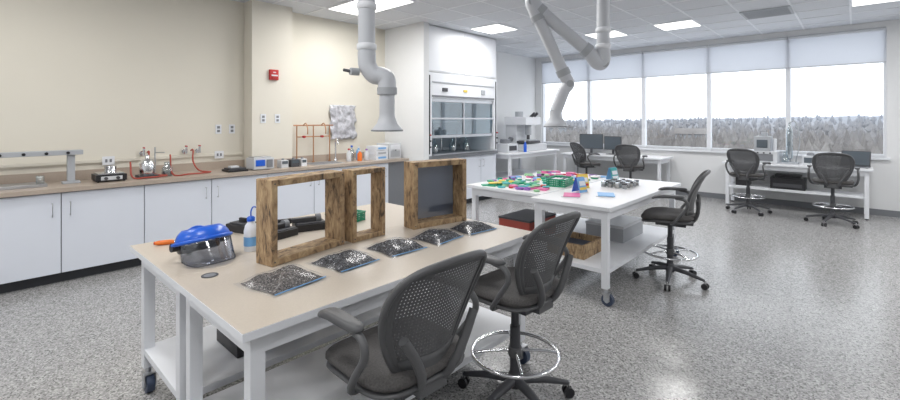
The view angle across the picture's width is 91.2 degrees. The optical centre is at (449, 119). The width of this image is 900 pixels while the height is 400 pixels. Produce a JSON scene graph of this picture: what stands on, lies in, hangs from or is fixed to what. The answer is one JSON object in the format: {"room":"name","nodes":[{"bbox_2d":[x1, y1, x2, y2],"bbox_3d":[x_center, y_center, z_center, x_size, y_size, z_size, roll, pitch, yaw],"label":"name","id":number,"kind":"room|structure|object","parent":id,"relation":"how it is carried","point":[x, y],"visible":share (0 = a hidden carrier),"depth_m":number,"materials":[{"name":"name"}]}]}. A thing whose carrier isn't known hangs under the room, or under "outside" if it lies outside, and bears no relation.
{"room":"science laboratory","nodes":[
{"label":"science laboratory","id":0,"kind":"room"},
{"bbox_2d":[260,114,265,122],"bbox_3d":[-2.525,-0.020,5.963,0.010,0.120,0.074,0,0,43],"label":"wall outlet","id":1,"kind":"object","parent":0,"point":[262,116],"depth_m":5.96,"materials":[{"name":"white plastic"}]},
{"bbox_2d":[0,0,535,174],"bbox_3d":[-2.232,-0.025,6.807,0.200,3.150,13.400,0,0,43],"label":"wall","id":2,"kind":"structure","parent":0,"point":[99,78],"depth_m":5.27,"materials":[{"name":"beige paint"}]},
{"bbox_2d":[0,151,242,167],"bbox_3d":[-4.513,0.453,4.150,0.035,0.095,5.000,0,0,43],"label":"channel","id":3,"kind":"object","parent":2,"relation":"attached to","point":[108,160],"visible":1,"depth_m":4.92,"materials":[{"name":"white paint"}]},
{"bbox_2d":[139,147,144,155],"bbox_3d":[-3.566,0.367,5.126,0.109,0.105,0.060,0,0,43],"label":"tap","id":4,"kind":"object","parent":2,"relation":"attached to","point":[141,153],"visible":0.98,"depth_m":5.10,"materials":[{"name":"silver metal"}]},
{"bbox_2d":[181,145,187,153],"bbox_3d":[-3.268,0.367,5.450,0.109,0.105,0.060,0,0,43],"label":"tap","id":5,"kind":"object","parent":2,"relation":"attached to","point":[184,151],"visible":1,"depth_m":5.45,"materials":[{"name":"silver metal"}]},
{"bbox_2d":[195,145,200,152],"bbox_3d":[-3.166,0.367,5.561,0.109,0.105,0.060,0,0,43],"label":"tap","id":6,"kind":"object","parent":2,"relation":"attached to","point":[198,150],"visible":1,"depth_m":5.54,"materials":[{"name":"silver metal"}]},
{"bbox_2d":[215,125,220,133],"bbox_3d":[-3.034,0.120,5.779,0.010,0.120,0.074,0,0,43],"label":"wall outlet","id":7,"kind":"object","parent":2,"relation":"attached to","point":[217,127],"visible":1,"depth_m":5.77,"materials":[{"name":"white paint"}]},
{"bbox_2d":[229,124,234,133],"bbox_3d":[-2.919,0.120,5.904,0.010,0.120,0.074,0,0,43],"label":"wall outlet","id":8,"kind":"object","parent":2,"relation":"attached to","point":[231,126],"visible":1,"depth_m":5.90,"materials":[{"name":"white paint"}]},
{"bbox_2d":[328,105,356,139],"bbox_3d":[-1.734,0.039,7.151,0.066,0.564,0.521,0,0,43],"label":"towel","id":9,"kind":"object","parent":2,"relation":"attached to","point":[343,117],"visible":0.99,"depth_m":7.13,"materials":[{"name":"white fabric"}]},
{"bbox_2d":[547,144,889,159],"bbox_3d":[4.718,0.627,9.274,6.430,0.035,0.160,0,0,43],"label":"window sill","id":10,"kind":"structure","parent":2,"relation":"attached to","point":[688,150],"depth_m":8.88,"materials":[{"name":"white paint"}]},
{"bbox_2d":[676,190,899,217],"bbox_3d":[5.991,1.500,8.066,8.100,0.100,0.015,0,0,43],"label":"baseboard","id":11,"kind":"structure","parent":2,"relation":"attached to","point":[880,212],"depth_m":7.87,"materials":[{"name":"grey"}]},
{"bbox_2d":[244,0,291,166],"bbox_3d":[-2.530,-0.025,6.150,0.250,3.150,0.570,0,0,43],"label":"wall","id":12,"kind":"structure","parent":0,"point":[267,26],"depth_m":6.01,"materials":[{"name":"beige paint"}]},
{"bbox_2d":[269,69,278,79],"bbox_3d":[-2.414,-0.620,6.051,0.055,0.140,0.120,0,0,43],"label":"alarm pull station","id":13,"kind":"object","parent":12,"relation":"attached to","point":[273,74],"visible":1,"depth_m":6.03,"materials":[{"name":"red plastic"}]},
{"bbox_2d":[275,114,279,122],"bbox_3d":[-2.390,-0.020,6.110,0.010,0.120,0.074,0,0,43],"label":"wall outlet","id":14,"kind":"object","parent":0,"point":[277,116],"depth_m":6.11,"materials":[{"name":"white plastic"}]},
{"bbox_2d":[385,21,428,160],"bbox_3d":[-0.751,-0.025,7.538,0.990,3.150,0.120,0,0,43],"label":"wall partition","id":15,"kind":"structure","parent":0,"point":[407,46],"depth_m":7.36,"materials":[{"name":"white paint"}]},
{"bbox_2d":[0,194,899,399],"bbox_3d":[1.210,1.650,3.642,9.550,0.200,13.400,0,0,43],"label":"floor","id":16,"kind":"structure","parent":0,"point":[792,307],"depth_m":3.34,"materials":[{"name":"grey tile"}]},
{"bbox_2d":[0,161,403,293],"bbox_3d":[-3.525,1.115,4.580,0.391,0.870,7.930,0,0,43],"label":"base cabinet","id":17,"kind":"object","parent":16,"relation":"on","point":[49,238],"visible":0.76,"depth_m":4.49,"materials":[{"name":"white laminate"}]},
{"bbox_2d":[0,152,408,197],"bbox_3d":[-3.613,0.610,4.668,0.658,0.140,7.940,0,0,43],"label":"countertop","id":18,"kind":"structure","parent":17,"relation":"on","point":[53,180],"depth_m":5.00,"materials":[{"name":"laminate"}]},
{"bbox_2d":[0,149,82,190],"bbox_3d":[-4.228,0.472,3.997,0.265,0.334,1.400,0,0,43],"label":"rack","id":19,"kind":"object","parent":18,"relation":"on","point":[70,154],"visible":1,"depth_m":4.28,"materials":[{"name":"grey metal"}]},
{"bbox_2d":[91,166,126,182],"bbox_3d":[-3.583,0.562,4.639,0.285,0.153,0.260,0,0,43],"label":"hot plate","id":20,"kind":"object","parent":18,"relation":"on","point":[110,173],"visible":1,"depth_m":4.58,"materials":[{"name":"black plastic"}]},
{"bbox_2d":[129,150,167,178],"bbox_3d":[-3.432,0.496,4.925,0.418,0.285,0.332,0,0,27],"label":"hose","id":21,"kind":"object","parent":18,"relation":"on","point":[148,151],"visible":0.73,"depth_m":4.80,"materials":[{"name":"red"}]},
{"bbox_2d":[135,147,171,178],"bbox_3d":[-3.320,0.474,4.965,0.208,0.329,0.335,0,0,43],"label":"apparatus","id":22,"kind":"object","parent":18,"relation":"on","point":[147,167],"visible":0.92,"depth_m":4.87,"materials":[{"name":"grey"}]},
{"bbox_2d":[169,149,210,175],"bbox_3d":[-3.139,0.498,5.229,0.413,0.289,0.413,0,0,27],"label":"hose","id":23,"kind":"object","parent":18,"relation":"on","point":[192,150],"visible":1,"depth_m":5.18,"materials":[{"name":"red rubber"}]},
{"bbox_2d":[222,165,247,172],"bbox_3d":[-2.687,0.607,5.514,0.220,0.065,0.240,0,0,43],"label":"tray","id":24,"kind":"object","parent":18,"relation":"on","point":[234,168],"visible":1,"depth_m":5.46,"materials":[{"name":"black plastic"}]},
{"bbox_2d":[246,156,273,169],"bbox_3d":[-2.466,0.556,5.732,0.250,0.165,0.260,0,0,43],"label":"electronics","id":25,"kind":"object","parent":18,"relation":"on","point":[252,162],"visible":1,"depth_m":5.65,"materials":[{"name":"grey plastic"}]},
{"bbox_2d":[277,157,306,167],"bbox_3d":[-2.162,0.579,6.044,0.135,0.120,0.370,0,0,43],"label":"meter","id":26,"kind":"object","parent":18,"relation":"on","point":[293,162],"visible":1,"depth_m":6.00,"materials":[{"name":"grey plastic"}]},
{"bbox_2d":[293,123,332,161],"bbox_3d":[-2.021,0.340,6.654,0.167,0.598,0.660,0,0,43],"label":"rack","id":27,"kind":"object","parent":18,"relation":"on","point":[329,125],"visible":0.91,"depth_m":6.68,"materials":[{"name":"brown wood"}]},
{"bbox_2d":[307,138,344,164],"bbox_3d":[-1.842,0.455,6.550,0.380,0.368,0.589,0,0,43],"label":"sink","id":28,"kind":"object","parent":18,"relation":"in","point":[334,161],"visible":0.99,"depth_m":6.55,"materials":[{"name":"metal"}]},
{"bbox_2d":[346,145,368,161],"bbox_3d":[-1.480,0.519,6.937,0.206,0.240,0.386,0,0,43],"label":"bottles","id":29,"kind":"object","parent":18,"relation":"on","point":[358,151],"visible":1,"depth_m":6.89,"materials":[{"name":"white plastic"}]},
{"bbox_2d":[366,145,387,159],"bbox_3d":[-1.184,0.529,7.175,0.263,0.220,0.240,0,0,43],"label":"boxes","id":30,"kind":"object","parent":18,"relation":"on","point":[376,152],"visible":0.9,"depth_m":7.08,"materials":[{"name":"white cardboard"}]},
{"bbox_2d":[377,142,400,158],"bbox_3d":[-1.022,0.514,7.420,0.350,0.250,0.260,0,0,43],"label":"electronics","id":31,"kind":"object","parent":18,"relation":"on","point":[394,149],"visible":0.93,"depth_m":7.30,"materials":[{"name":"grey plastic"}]},
{"bbox_2d":[130,202,438,399],"bbox_3d":[-0.928,1.135,2.942,0.774,0.830,1.839,0,0,43],"label":"workbench","id":32,"kind":"object","parent":16,"relation":"on","point":[167,357],"visible":0.36,"depth_m":2.45,"materials":[{"name":"laminate"}]},
{"bbox_2d":[153,240,174,244],"bbox_3d":[-1.608,0.706,2.557,0.185,0.028,0.028,0,0,-22],"label":"screwdriver","id":33,"kind":"object","parent":32,"relation":"on","point":[161,242],"visible":0.83,"depth_m":2.53,"materials":[{"name":"orange plastic"}]},
{"bbox_2d":[169,223,235,267],"bbox_3d":[-1.263,0.628,2.275,0.306,0.184,0.301,0,0,-9],"label":"face shield","id":34,"kind":"object","parent":32,"relation":"on","point":[218,233],"visible":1,"depth_m":2.21,"materials":[{"name":"blue plastic"}]},
{"bbox_2d":[217,329,243,358],"bbox_3d":[-1.116,1.210,2.657,0.310,0.177,0.450,0,0,43],"label":"storage tote","id":35,"kind":"object","parent":32,"relation":"on","point":[222,339],"visible":0.06,"depth_m":2.46,"materials":[{"name":"black plastic"}]},
{"bbox_2d":[226,217,255,233],"bbox_3d":[-1.345,0.677,2.867,0.180,0.085,0.120,0,0,25],"label":"tool case","id":36,"kind":"object","parent":32,"relation":"on","point":[238,226],"visible":0.64,"depth_m":2.82,"materials":[{"name":"black plastic"}]},
{"bbox_2d":[244,206,255,251],"bbox_3d":[-1.106,0.600,2.454,0.074,0.239,0.108,0,0,-20],"label":"wash bottle","id":37,"kind":"object","parent":32,"relation":"on","point":[250,227],"visible":0.8,"depth_m":2.41,"materials":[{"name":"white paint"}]},
{"bbox_2d":[278,219,297,239],"bbox_3d":[-1.088,0.672,2.673,0.140,0.096,0.300,0,0,31],"label":"tool","id":38,"kind":"object","parent":32,"relation":"on","point":[285,230],"visible":0.51,"depth_m":2.72,"materials":[{"name":"black plastic"}]},
{"bbox_2d":[278,213,324,232],"bbox_3d":[-0.972,0.672,2.894,0.300,0.096,0.140,0,0,-30],"label":"tool","id":39,"kind":"object","parent":32,"relation":"on","point":[308,223],"visible":0.78,"depth_m":2.87,"materials":[{"name":"black plastic"}]},
{"bbox_2d":[357,210,365,221],"bbox_3d":[-0.740,0.687,3.126,0.172,0.066,0.232,0,0,31],"label":"plastic basket","id":40,"kind":"object","parent":32,"relation":"on","point":[360,213],"visible":0.15,"depth_m":3.15,"materials":[{"name":"teal plastic"}]},
{"bbox_2d":[171,218,531,399],"bbox_3d":[-0.360,1.135,2.420,0.776,0.830,1.839,0,0,43],"label":"workbench","id":41,"kind":"object","parent":16,"relation":"on","point":[257,322],"visible":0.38,"depth_m":2.00,"materials":[{"name":"laminate"}]},
{"bbox_2d":[201,272,218,277],"bbox_3d":[-1.112,0.718,2.041,0.072,0.004,0.072,0,0,43],"label":"cable grommet","id":42,"kind":"object","parent":41,"relation":"on","point":[211,274],"visible":1,"depth_m":2.04,"materials":[{"name":"grey"}]},
{"bbox_2d":[240,265,325,295],"bbox_3d":[-0.739,0.690,1.970,0.303,0.053,0.326,0,0,35],"label":"bag","id":43,"kind":"object","parent":41,"relation":"on","point":[289,277],"visible":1,"depth_m":1.91,"materials":[{"name":"plastic"}]},
{"bbox_2d":[256,170,343,266],"bbox_3d":[-0.793,0.507,2.387,0.132,0.425,0.480,0,0,33],"label":"frame","id":44,"kind":"object","parent":41,"relation":"on","point":[267,252],"visible":1,"depth_m":2.27,"materials":[{"name":"brown wood"}]},
{"bbox_2d":[312,250,379,271],"bbox_3d":[-0.526,0.690,2.236,0.282,0.053,0.302,0,0,39],"label":"bag","id":45,"kind":"object","parent":41,"relation":"on","point":[343,261],"visible":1,"depth_m":2.18,"materials":[{"name":"plastic"}]},
{"bbox_2d":[342,166,384,242],"bbox_3d":[-0.527,0.507,2.705,0.112,0.425,0.250,0,0,41],"label":"frame","id":46,"kind":"object","parent":41,"relation":"on","point":[377,228],"visible":0.98,"depth_m":2.67,"materials":[{"name":"brown wood"}]},
{"bbox_2d":[368,239,426,256],"bbox_3d":[-0.294,0.690,2.473,0.300,0.052,0.284,0,0,-44],"label":"bag","id":47,"kind":"object","parent":41,"relation":"on","point":[392,247],"visible":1,"depth_m":2.42,"materials":[{"name":"plastic"}]},
{"bbox_2d":[404,158,465,229],"bbox_3d":[-0.096,0.500,3.070,0.450,0.440,0.122,0,0,-37],"label":"frame","id":48,"kind":"object","parent":41,"relation":"on","point":[435,189],"visible":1,"depth_m":3.09,"materials":[{"name":"brown wood"}]},
{"bbox_2d":[411,229,463,244],"bbox_3d":[-0.076,0.692,2.692,0.276,0.048,0.296,0,0,37],"label":"bag","id":49,"kind":"object","parent":41,"relation":"on","point":[434,236],"visible":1,"depth_m":2.64,"materials":[{"name":"plastic"}]},
{"bbox_2d":[450,221,496,234],"bbox_3d":[0.146,0.693,2.909,0.287,0.046,0.267,0,0,-41],"label":"bag","id":50,"kind":"object","parent":41,"relation":"on","point":[467,227],"visible":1,"depth_m":2.85,"materials":[{"name":"plastic"}]},
{"bbox_2d":[318,249,486,399],"bbox_3d":[-0.210,1.008,1.729,0.669,1.084,0.635,0,0,45],"label":"chair","id":51,"kind":"object","parent":16,"relation":"on","point":[401,358],"visible":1,"depth_m":1.55,"materials":[{"name":"grey plastic"}]},
{"bbox_2d":[429,72,497,202],"bbox_3d":[-0.050,0.375,8.285,0.990,2.350,1.910,0,0,43],"label":"fume hood","id":52,"kind":"object","parent":16,"relation":"on","point":[462,109],"visible":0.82,"depth_m":8.47,"materials":[{"name":"white metal"}]},
{"bbox_2d":[429,25,495,78],"bbox_3d":[-0.074,-1.200,8.307,0.925,0.780,1.910,0,0,43],"label":"panel","id":53,"kind":"object","parent":52,"relation":"on","point":[454,52],"visible":0.7,"depth_m":7.93,"materials":[{"name":"white paint"}]},
{"bbox_2d":[458,211,580,399],"bbox_3d":[0.348,1.008,2.410,0.669,1.084,0.635,0,0,45],"label":"chair","id":54,"kind":"object","parent":16,"relation":"on","point":[519,289],"visible":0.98,"depth_m":2.28,"materials":[{"name":"grey plastic"}]},
{"bbox_2d":[495,149,559,178],"bbox_3d":[1.447,1.110,9.774,1.104,0.880,1.952,0,0,43],"label":"bench","id":55,"kind":"object","parent":16,"relation":"on","point":[518,155],"visible":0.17,"depth_m":9.54,"materials":[{"name":"white metal"}]},
{"bbox_2d":[497,139,517,152],"bbox_3d":[1.156,0.535,9.228,0.410,0.270,0.350,0,0,43],"label":"instrument","id":56,"kind":"object","parent":55,"relation":"on","point":[504,146],"visible":0.92,"depth_m":9.10,"materials":[{"name":"grey plastic"}]},
{"bbox_2d":[504,112,546,151],"bbox_3d":[1.641,0.240,9.903,0.710,0.860,0.900,0,0,43],"label":"microscope","id":57,"kind":"object","parent":55,"relation":"on","point":[518,128],"visible":0.88,"depth_m":9.76,"materials":[{"name":"grey plastic"}]},
{"bbox_2d":[466,172,605,265],"bbox_3d":[1.141,1.135,5.267,0.954,0.830,1.802,0,0,43],"label":"worktable","id":58,"kind":"object","parent":16,"relation":"on","point":[507,193],"visible":0.08,"depth_m":4.78,"materials":[{"name":"white"}]},
{"bbox_2d":[498,209,555,232],"bbox_3d":[0.884,1.189,5.024,0.410,0.220,0.577,0,0,43],"label":"storage bin","id":59,"kind":"object","parent":58,"relation":"on","point":[524,219],"visible":0.46,"depth_m":4.89,"materials":[{"name":"red plastic"}]},
{"bbox_2d":[481,170,605,191],"bbox_3d":[1.102,0.700,5.249,0.904,0.040,1.692,0,0,43],"label":"containers","id":60,"kind":"object","parent":58,"relation":"on","point":[544,174],"visible":0.8,"depth_m":5.08,"materials":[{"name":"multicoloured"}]},
{"bbox_2d":[546,175,572,187],"bbox_3d":[1.212,0.677,4.863,0.212,0.086,0.312,0,0,31],"label":"plastic basket","id":61,"kind":"object","parent":58,"relation":"on","point":[561,182],"visible":0.98,"depth_m":4.78,"materials":[{"name":"green plastic"}]},
{"bbox_2d":[570,142,600,173],"bbox_3d":[2.888,1.008,9.374,0.669,1.084,0.635,0,0,-17],"label":"chair","id":62,"kind":"object","parent":16,"relation":"on","point":[577,153],"visible":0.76,"depth_m":9.20,"materials":[{"name":"grey plastic"}]},
{"bbox_2d":[530,178,680,306],"bbox_3d":[1.694,1.135,4.575,0.764,0.830,1.972,0,0,43],"label":"worktable","id":63,"kind":"object","parent":16,"relation":"on","point":[613,255],"visible":0.5,"depth_m":4.04,"materials":[{"name":"white"}]},
{"bbox_2d":[561,192,581,197],"bbox_3d":[1.155,0.713,4.181,0.181,0.013,0.231,0,0,25],"label":"pads","id":64,"kind":"object","parent":63,"relation":"on","point":[568,195],"visible":1,"depth_m":4.12,"materials":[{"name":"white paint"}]},
{"bbox_2d":[548,232,600,259],"bbox_3d":[1.200,1.188,4.208,0.370,0.122,0.420,0,0,43],"label":"basket","id":65,"kind":"object","parent":63,"relation":"on","point":[581,246],"visible":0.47,"depth_m":4.08,"materials":[{"name":"brown wicker"}]},
{"bbox_2d":[572,177,586,192],"bbox_3d":[1.288,0.641,4.385,0.120,0.145,0.101,0,0,-38],"label":"brochure","id":66,"kind":"object","parent":63,"relation":"on","point":[579,184],"visible":1,"depth_m":4.37,"materials":[{"name":"blue paper"}]},
{"bbox_2d":[576,174,589,187],"bbox_3d":[1.391,0.641,4.644,0.120,0.145,0.101,0,0,-15],"label":"brochure","id":67,"kind":"object","parent":63,"relation":"on","point":[585,176],"visible":0.32,"depth_m":4.62,"materials":[{"name":"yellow paper"}]},
{"bbox_2d":[596,192,615,197],"bbox_3d":[1.487,0.713,4.202,0.181,0.013,0.231,0,0,25],"label":"pads","id":68,"kind":"object","parent":63,"relation":"on","point":[600,194],"visible":1,"depth_m":4.18,"materials":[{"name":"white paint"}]},
{"bbox_2d":[606,167,618,179],"bbox_3d":[1.944,0.641,5.276,0.120,0.145,0.101,0,0,-32],"label":"brochure","id":69,"kind":"object","parent":63,"relation":"on","point":[612,173],"visible":0.93,"depth_m":5.26,"materials":[{"name":"teal paper"}]},
{"bbox_2d":[585,215,642,242],"bbox_3d":[1.797,1.164,4.805,0.410,0.170,0.577,0,0,43],"label":"storage bin","id":70,"kind":"object","parent":63,"relation":"in","point":[623,228],"visible":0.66,"depth_m":4.65,"materials":[{"name":"grey plastic"}]},
{"bbox_2d":[601,178,638,188],"bbox_3d":[1.853,0.691,4.803,0.279,0.059,0.393,0,0,43],"label":"jars","id":71,"kind":"object","parent":63,"relation":"on","point":[616,182],"visible":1,"depth_m":4.74,"materials":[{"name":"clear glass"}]},
{"bbox_2d":[560,152,672,181],"bbox_3d":[3.599,1.155,9.676,2.204,0.790,0.722,0,0,43],"label":"computer desk","id":72,"kind":"object","parent":16,"relation":"on","point":[653,159],"visible":0.56,"depth_m":9.18,"materials":[{"name":"white"}]},
{"bbox_2d":[580,134,602,152],"bbox_3d":[3.236,0.540,10.093,0.520,0.440,0.180,0,0,28],"label":"computer monitor","id":73,"kind":"object","parent":72,"relation":"on","point":[588,141],"visible":0.84,"depth_m":10.07,"materials":[{"name":"grey plastic"}]},
{"bbox_2d":[604,136,621,154],"bbox_3d":[3.604,0.560,9.755,0.180,0.400,0.400,0,0,-42],"label":"computer monitor","id":74,"kind":"object","parent":72,"relation":"on","point":[610,142],"visible":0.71,"depth_m":9.76,"materials":[{"name":"grey plastic"}]},
{"bbox_2d":[613,144,647,178],"bbox_3d":[3.557,1.008,8.742,0.635,1.084,0.669,0,0,38],"label":"chair","id":75,"kind":"object","parent":16,"relation":"on","point":[632,166],"visible":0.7,"depth_m":8.55,"materials":[{"name":"grey"}]},
{"bbox_2d":[632,169,710,291],"bbox_3d":[2.123,1.008,4.245,0.669,1.084,0.635,0,0,31],"label":"chair","id":76,"kind":"object","parent":16,"relation":"on","point":[666,216],"visible":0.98,"depth_m":4.15,"materials":[{"name":"grey plastic"}]},
{"bbox_2d":[725,148,771,215],"bbox_3d":[4.995,1.008,7.428,0.669,1.084,0.635,0,0,-35],"label":"chair","id":77,"kind":"object","parent":16,"relation":"on","point":[747,164],"visible":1,"depth_m":7.30,"materials":[{"name":"grey"}]},
{"bbox_2d":[722,160,873,219],"bbox_3d":[5.925,1.155,7.626,2.004,0.790,0.592,0,0,43],"label":"computer desk","id":78,"kind":"object","parent":16,"relation":"on","point":[775,167],"visible":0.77,"depth_m":7.39,"materials":[{"name":"white metal"}]},
{"bbox_2d":[752,132,779,163],"bbox_3d":[5.648,0.490,7.886,0.360,0.540,0.345,0,0,43],"label":"instrument","id":79,"kind":"object","parent":78,"relation":"on","point":[765,146],"visible":0.91,"depth_m":7.78,"materials":[{"name":"grey plastic"}]},
{"bbox_2d":[770,173,806,190],"bbox_3d":[5.880,1.069,7.665,0.480,0.239,0.355,0,0,43],"label":"printer","id":80,"kind":"object","parent":78,"relation":"on","point":[779,180],"visible":1,"depth_m":7.55,"materials":[{"name":"black plastic"}]},
{"bbox_2d":[780,120,800,164],"bbox_3d":[5.904,0.381,7.640,0.269,0.757,0.240,0,0,43],"label":"stand","id":81,"kind":"object","parent":78,"relation":"on","point":[789,135],"visible":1,"depth_m":7.59,"materials":[{"name":"grey metal"}]},
{"bbox_2d":[802,152,813,164],"bbox_3d":[6.101,0.655,7.462,0.200,0.210,0.255,0,0,43],"label":"meter","id":82,"kind":"object","parent":78,"relation":"on","point":[806,159],"visible":0.69,"depth_m":7.41,"materials":[{"name":"grey plastic"}]},
{"bbox_2d":[841,150,870,168],"bbox_3d":[6.521,0.633,7.115,0.303,0.254,0.360,0,0,-39],"label":"computer","id":83,"kind":"object","parent":78,"relation":"on","point":[862,159],"visible":0.61,"depth_m":7.13,"materials":[{"name":"grey plastic"}]},
{"bbox_2d":[804,152,859,228],"bbox_3d":[5.686,1.008,6.582,0.635,1.084,0.669,0,0,41],"label":"chair","id":84,"kind":"object","parent":16,"relation":"on","point":[841,180],"visible":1,"depth_m":6.42,"materials":[{"name":"grey"}]},
{"bbox_2d":[232,0,899,58],"bbox_3d":[1.210,-1.675,3.642,9.550,0.150,13.400,0,0,43],"label":"ceiling","id":85,"kind":"structure","parent":0,"point":[417,8],"depth_m":6.82,"materials":[{"name":"tile"}]},
{"bbox_2d":[327,0,414,14],"bbox_3d":[-1.108,-1.583,6.086,1.200,0.019,0.600,0,0,43],"label":"lamp","id":86,"kind":"object","parent":85,"relation":"attached to","point":[350,7],"depth_m":6.06,"materials":[{"name":"white plastic"}]},
{"bbox_2d":[343,0,402,131],"bbox_3d":[-0.446,-0.763,2.587,0.331,1.658,0.238,0,0,13],"label":"fume extraction arm","id":87,"kind":"object","parent":85,"relation":"hanging from","point":[384,78],"visible":1,"depth_m":2.55},
{"bbox_2d":[470,23,517,33],"bbox_3d":[0.768,-1.583,7.676,0.600,0.019,0.600,0,0,43],"label":"lamp","id":88,"kind":"object","parent":85,"relation":"attached to","point":[492,28],"depth_m":7.59,"materials":[{"name":"white plastic"}]},
{"bbox_2d":[525,0,610,126],"bbox_3d":[1.054,-0.765,3.788,0.809,1.653,0.277,0,0,-2],"label":"fume extraction arm","id":89,"kind":"object","parent":85,"relation":"hanging from","point":[599,57],"visible":1,"depth_m":3.75},
{"bbox_2d":[272,0,899,56],"bbox_3d":[1.212,-1.597,3.640,9.157,0.006,13.000,0,0,43],"label":"grid","id":90,"kind":"object","parent":85,"relation":"attached to","point":[788,1],"visible":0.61,"depth_m":6.92,"materials":[{"name":"white paint"}]},
{"bbox_2d":[584,30,628,38],"bbox_3d":[2.905,-1.583,8.197,0.600,0.019,0.600,0,0,43],"label":"lamp","id":91,"kind":"object","parent":85,"relation":"attached to","point":[614,33],"depth_m":8.12,"materials":[{"name":"white plastic"}]},
{"bbox_2d":[653,19,701,30],"bbox_3d":[3.803,-1.583,7.371,0.600,0.019,0.600,0,0,43],"label":"lamp","id":92,"kind":"object","parent":85,"relation":"attached to","point":[688,23],"depth_m":7.34,"materials":[{"name":"white plastic"}]},
{"bbox_2d":[739,5,793,19],"bbox_3d":[4.701,-1.586,6.545,0.600,0.013,0.600,0,0,43],"label":"ceiling air vent","id":93,"kind":"object","parent":85,"relation":"attached to","point":[783,10],"depth_m":6.50,"materials":[{"name":"grey metal"}]},
{"bbox_2d":[850,0,898,5],"bbox_3d":[5.599,-1.583,5.720,0.600,0.019,0.600,0,0,43],"label":"lamp","id":94,"kind":"object","parent":85,"relation":"attached to","point":[853,2],"depth_m":5.86,"materials":[{"name":"white plastic"}]},
{"bbox_2d":[536,19,899,210],"bbox_3d":[5.677,-0.025,8.501,9.150,3.150,0.200,0,0,43],"label":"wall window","id":95,"kind":"structure","parent":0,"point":[685,166],"depth_m":8.21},
{"bbox_2d":[541,57,587,83],"bbox_3d":[2.834,-1.219,10.979,1.258,0.578,0.056,0,0,43],"label":"roller shade","id":96,"kind":"object","parent":95,"relation":"attached to","point":[579,68],"visible":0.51,"depth_m":10.85,"materials":[{"name":"white fabric"}]},
{"bbox_2d":[542,60,588,144],"bbox_3d":[2.895,-0.450,11.045,1.270,2.120,0.120,0,0,43],"label":"window","id":97,"kind":"structure","parent":95,"relation":"attached to","point":[543,85],"depth_m":11.42,"materials":[{"name":"white paint"}]},
{"bbox_2d":[588,52,642,80],"bbox_3d":[3.769,-1.219,10.119,1.258,0.578,0.056,0,0,43],"label":"roller shade","id":98,"kind":"object","parent":95,"relation":"attached to","point":[623,66],"visible":0.7,"depth_m":10.02,"materials":[{"name":"white fabric"}]},
{"bbox_2d":[589,54,642,147],"bbox_3d":[3.830,-0.450,10.185,1.270,2.120,0.120,0,0,43],"label":"window","id":99,"kind":"structure","parent":95,"relation":"attached to","point":[590,82],"depth_m":10.56,"materials":[{"name":"white paint"}]},
{"bbox_2d":[643,45,707,77],"bbox_3d":[4.704,-1.219,9.260,1.258,0.578,0.056,0,0,43],"label":"roller shade","id":100,"kind":"object","parent":95,"relation":"attached to","point":[693,61],"visible":1,"depth_m":9.24,"materials":[{"name":"white fabric"}]},
{"bbox_2d":[643,45,708,149],"bbox_3d":[4.765,-0.450,9.326,1.270,2.120,0.120,0,0,43],"label":"window","id":101,"kind":"structure","parent":95,"relation":"attached to","point":[645,145],"depth_m":9.51,"materials":[{"name":"white paint"}]},
{"bbox_2d":[709,37,787,153],"bbox_3d":[5.700,-0.450,8.466,1.270,2.120,0.120,0,0,43],"label":"window","id":102,"kind":"structure","parent":95,"relation":"attached to","point":[710,75],"depth_m":8.80,"materials":[{"name":"white paint"}]},
{"bbox_2d":[709,37,787,73],"bbox_3d":[5.639,-1.219,8.400,1.258,0.578,0.056,0,0,43],"label":"roller shade","id":103,"kind":"object","parent":95,"relation":"attached to","point":[765,55],"visible":1,"depth_m":8.37,"materials":[{"name":"white fabric"}]},
{"bbox_2d":[788,27,885,68],"bbox_3d":[6.574,-1.219,7.540,1.258,0.578,0.056,0,0,43],"label":"roller shade","id":104,"kind":"object","parent":95,"relation":"attached to","point":[867,47],"visible":1,"depth_m":7.51,"materials":[{"name":"white fabric"}]},
{"bbox_2d":[788,27,886,157],"bbox_3d":[6.635,-0.450,7.607,1.270,2.120,0.120,0,0,43],"label":"window","id":105,"kind":"structure","parent":95,"relation":"attached to","point":[884,155],"depth_m":7.17,"materials":[{"name":"white paint"}]},
{"bbox_2d":[736,170,750,185],"bbox_3d":[5.411,1.060,8.130,0.200,0.259,0.305,0,0,43],"label":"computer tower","id":106,"kind":"object","parent":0,"point":[738,182],"depth_m":8.05,"materials":[{"name":"black plastic"}]},
{"label":"outside","id":107,"kind":"structure","parent":0,"visible":0},
{"bbox_2d":[546,114,882,153],"bbox_3d":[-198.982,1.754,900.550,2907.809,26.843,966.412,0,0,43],"label":"woodland","id":108,"kind":"object","parent":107,"point":[846,133],"visible":0.22,"depth_m":240.77,"materials":[{"name":"grey"}]}
]}

